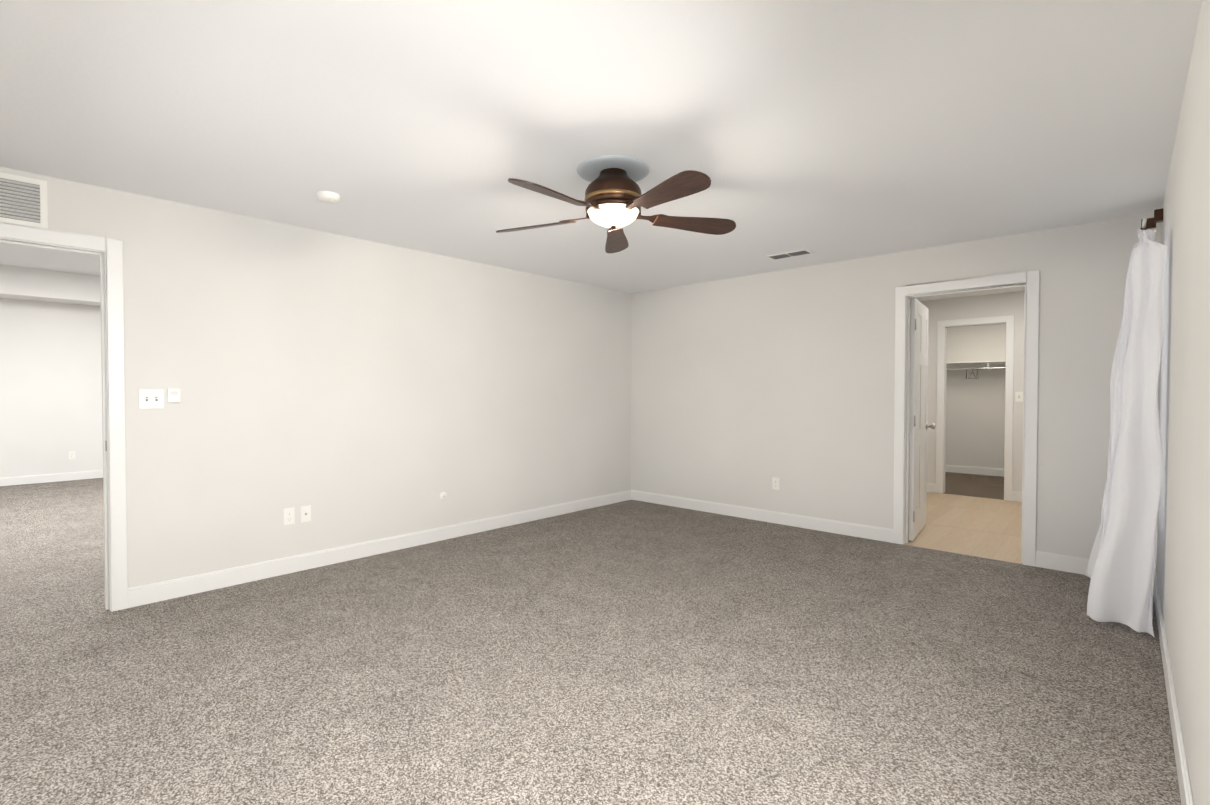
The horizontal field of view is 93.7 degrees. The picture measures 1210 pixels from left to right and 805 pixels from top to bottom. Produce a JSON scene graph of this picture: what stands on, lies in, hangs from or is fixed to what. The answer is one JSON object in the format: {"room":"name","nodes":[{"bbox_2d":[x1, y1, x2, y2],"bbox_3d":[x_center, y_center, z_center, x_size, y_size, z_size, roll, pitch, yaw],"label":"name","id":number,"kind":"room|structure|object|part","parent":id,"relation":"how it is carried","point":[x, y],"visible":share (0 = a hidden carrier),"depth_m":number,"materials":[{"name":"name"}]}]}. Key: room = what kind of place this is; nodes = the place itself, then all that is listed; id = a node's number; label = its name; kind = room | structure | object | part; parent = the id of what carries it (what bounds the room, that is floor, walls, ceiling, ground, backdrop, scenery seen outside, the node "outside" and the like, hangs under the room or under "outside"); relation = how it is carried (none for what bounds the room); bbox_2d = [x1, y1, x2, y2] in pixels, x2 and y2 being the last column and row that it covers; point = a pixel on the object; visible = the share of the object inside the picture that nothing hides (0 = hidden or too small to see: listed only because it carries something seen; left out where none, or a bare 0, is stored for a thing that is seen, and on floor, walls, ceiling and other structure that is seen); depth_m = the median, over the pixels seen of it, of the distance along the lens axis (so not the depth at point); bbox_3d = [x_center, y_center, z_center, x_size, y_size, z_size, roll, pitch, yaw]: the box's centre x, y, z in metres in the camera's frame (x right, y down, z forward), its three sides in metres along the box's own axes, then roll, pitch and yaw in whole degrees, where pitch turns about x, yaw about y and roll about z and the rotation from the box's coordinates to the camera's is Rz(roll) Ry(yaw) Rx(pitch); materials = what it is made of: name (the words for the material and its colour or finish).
{"room":"empty bedroom","nodes":[
{"label":"empty bedroom","id":0,"kind":"room"},
{"bbox_2d":[0,243,99,275],"bbox_3d":[-5.427,-1.802,5.721,6.900,0.100,6.440,1,1,43],"label":"ceiling","id":1,"kind":"structure","parent":0,"point":[32,257],"depth_m":7.04,"materials":[{"name":"white paint"}]},
{"bbox_2d":[0,265,102,477],"bbox_3d":[-7.746,-0.329,7.865,0.620,2.920,6.180,1,1,43],"label":"wall","id":2,"kind":"structure","parent":0,"point":[50,378],"depth_m":7.66,"materials":[{"name":"paint"}]},
{"bbox_2d":[69,451,74,459],"bbox_3d":[-7.707,0.765,8.202,0.007,0.115,0.070,1,1,43],"label":"electrical outlet","id":3,"kind":"object","parent":2,"relation":"attached to","point":[71,454],"visible":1,"depth_m":8.20,"materials":[{"name":"white plastic"}]},
{"bbox_2d":[0,167,631,587],"bbox_3d":[-1.659,-0.033,4.664,0.120,2.440,5.940,1,1,43],"label":"wall","id":4,"kind":"structure","parent":0,"point":[350,390],"depth_m":4.19,"materials":[{"name":"paint"}]},
{"bbox_2d":[0,172,47,228],"bbox_3d":[-3.167,-1.063,2.908,0.012,0.260,0.440,1,1,43],"label":"air vent","id":5,"kind":"object","parent":4,"relation":"in","point":[23,200],"visible":1,"depth_m":3.00,"materials":[{"name":"white plastic"}]},
{"bbox_2d":[139,389,163,408],"bbox_3d":[-2.722,-0.021,3.407,0.016,0.115,0.116,1,1,43],"label":"switch plate","id":6,"kind":"object","parent":4,"relation":"attached to","point":[150,398],"visible":1,"depth_m":3.41,"materials":[{"name":"white plastic"}]},
{"bbox_2d":[167,389,179,401],"bbox_3d":[-2.648,-0.043,3.484,0.021,0.084,0.060,1,1,43],"label":"light switch","id":7,"kind":"object","parent":4,"relation":"attached to","point":[173,395],"visible":1,"depth_m":3.48,"materials":[{"name":"white plastic"}]},
{"bbox_2d":[283,507,294,524],"bbox_3d":[-2.216,0.799,3.979,0.007,0.115,0.070,1,1,43],"label":"electrical outlet","id":8,"kind":"object","parent":4,"relation":"attached to","point":[289,516],"visible":1,"depth_m":3.98,"materials":[{"name":"white plastic"}]},
{"bbox_2d":[300,505,310,522],"bbox_3d":[-2.139,0.797,4.058,0.014,0.115,0.070,1,1,43],"label":"outlet","id":9,"kind":"object","parent":4,"relation":"attached to","point":[305,513],"visible":1,"depth_m":4.06,"materials":[{"name":"white plastic"}]},
{"bbox_2d":[440,492,446,499],"bbox_3d":[-1.389,0.806,4.879,0.008,0.072,0.072,1,1,43],"label":"electrical outlet plate","id":10,"kind":"object","parent":4,"relation":"attached to","point":[443,495],"visible":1,"depth_m":4.88,"materials":[{"name":"white plastic"}]},
{"bbox_2d":[0,222,1039,611],"bbox_3d":[0.813,0.103,4.527,3.981,2.172,8.701,1,1,43],"label":"door frame","id":11,"kind":"structure","parent":4,"relation":"attached to","point":[108,252],"depth_m":4.13,"materials":[{"name":"white wood"}]},
{"bbox_2d":[0,465,1193,804],"bbox_3d":[-1.426,1.095,6.644,11.374,0.115,12.904,1,1,43],"label":"baseboard","id":12,"kind":"structure","parent":4,"relation":"attached to","point":[228,577],"depth_m":4.55,"materials":[{"name":"white"}]},
{"bbox_2d":[0,478,1180,804],"bbox_3d":[-3.186,1.236,4.732,11.370,0.100,7.700,1,1,43],"label":"floor","id":13,"kind":"structure","parent":0,"point":[632,652],"depth_m":2.53,"materials":[{"name":"grey carpet"}]},
{"bbox_2d":[0,0,1201,301],"bbox_3d":[1.029,-1.295,4.175,4.710,0.100,8.890,1,1,43],"label":"ceiling","id":14,"kind":"structure","parent":0,"point":[832,130],"depth_m":2.40,"materials":[{"name":"white paint"}]},
{"bbox_2d":[317,191,339,202],"bbox_3d":[-1.637,-1.212,3.360,0.124,0.037,0.124,1,1,43],"label":"smoke detector","id":15,"kind":"object","parent":14,"relation":"attached to","point":[328,196],"visible":0.98,"depth_m":3.33,"materials":[{"name":"white plastic"}]},
{"bbox_2d":[496,155,735,252],"bbox_3d":[0.019,-1.069,2.949,1.349,0.310,1.313,1,1,43],"label":"ceiling fan","id":16,"kind":"object","parent":14,"relation":"hanging from","point":[615,200],"visible":1,"depth_m":2.89,"materials":[{"name":"brown wood"}]},
{"bbox_3d":[0.044,-0.969,2.995,0.272,0.076,0.272,1,1,43],"label":"lamp shade","id":17,"kind":"part","parent":16,"relation":"part of","materials":[{"name":"white glass"}]},
{"bbox_2d":[765,249,813,259],"bbox_3d":[1.561,-1.250,4.807,0.360,0.011,0.160,1,1,43],"label":"ceiling vent","id":18,"kind":"object","parent":14,"relation":"in","point":[789,254],"visible":1,"depth_m":4.79,"materials":[{"name":"white plastic"}]},
{"bbox_2d":[632,213,1155,558],"bbox_3d":[2.000,-0.044,5.253,4.410,2.440,0.120,1,1,43],"label":"wall","id":19,"kind":"structure","parent":0,"point":[741,383],"depth_m":5.10,"materials":[{"name":"paint"}]},
{"bbox_2d":[772,477,778,489],"bbox_3d":[1.655,0.786,5.498,0.070,0.115,0.007,1,1,43],"label":"outlet","id":20,"kind":"object","parent":19,"relation":"attached to","point":[775,483],"visible":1,"depth_m":5.50,"materials":[{"name":"white plastic"}]},
{"bbox_2d":[909,298,934,540],"bbox_3d":[2.812,0.140,5.135,0.194,2.058,0.800,1,1,43],"label":"door leaf","id":21,"kind":"structure","parent":19,"relation":"in","point":[919,425],"depth_m":4.99,"materials":[{"name":"white wood"}]},
{"bbox_2d":[904,492,1021,563],"bbox_3d":[3.723,1.220,5.613,2.150,0.100,2.950,1,1,43],"label":"floor","id":22,"kind":"structure","parent":0,"point":[989,528],"depth_m":5.33,"materials":[{"name":"beige tile"}]},
{"bbox_2d":[909,291,1024,491],"bbox_3d":[4.755,-0.069,6.727,2.130,2.440,0.120,1,1,43],"label":"wall","id":23,"kind":"structure","parent":0,"point":[999,304],"depth_m":6.86,"materials":[{"name":"paint"}]},
{"bbox_2d":[1015,392,1022,401],"bbox_3d":[4.808,-0.067,6.586,0.070,0.115,0.016,1,1,43],"label":"light switch","id":24,"kind":"object","parent":23,"relation":"attached to","point":[1018,396],"visible":1,"depth_m":6.59,"materials":[{"name":"white plastic"}]},
{"bbox_2d":[943,472,1003,499],"bbox_3d":[5.152,1.182,7.831,2.250,0.100,2.250,1,1,43],"label":"floor","id":25,"kind":"structure","parent":0,"point":[981,486],"depth_m":7.74,"materials":[{"name":"grey carpet"}]},
{"bbox_2d":[946,324,1005,468],"bbox_3d":[5.954,-0.103,8.681,2.490,2.440,0.120,1,1,43],"label":"wall","id":26,"kind":"structure","parent":0,"point":[975,422],"depth_m":8.77,"materials":[{"name":"paint"}]},
{"bbox_2d":[947,360,1005,378],"bbox_3d":[5.751,-0.487,8.454,2.250,0.261,0.480,1,1,43],"label":"shelf","id":27,"kind":"object","parent":26,"relation":"attached to","point":[976,365],"visible":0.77,"depth_m":8.64,"materials":[{"name":"white"}]},
{"bbox_2d":[1155,0,1209,804],"bbox_3d":[1.720,0.021,1.558,0.120,2.440,5.940,1,1,43],"label":"wall","id":28,"kind":"structure","parent":0,"point":[1182,569],"depth_m":1.85,"materials":[{"name":"paint"}]},
{"bbox_2d":[1085,208,1165,636],"bbox_3d":[2.926,0.012,3.212,0.343,2.376,1.239,1,1,43],"label":"curtain","id":29,"kind":"object","parent":28,"relation":"hanging from","point":[1120,570],"visible":1,"depth_m":2.88,"materials":[{"name":"white fabric"}]}
]}

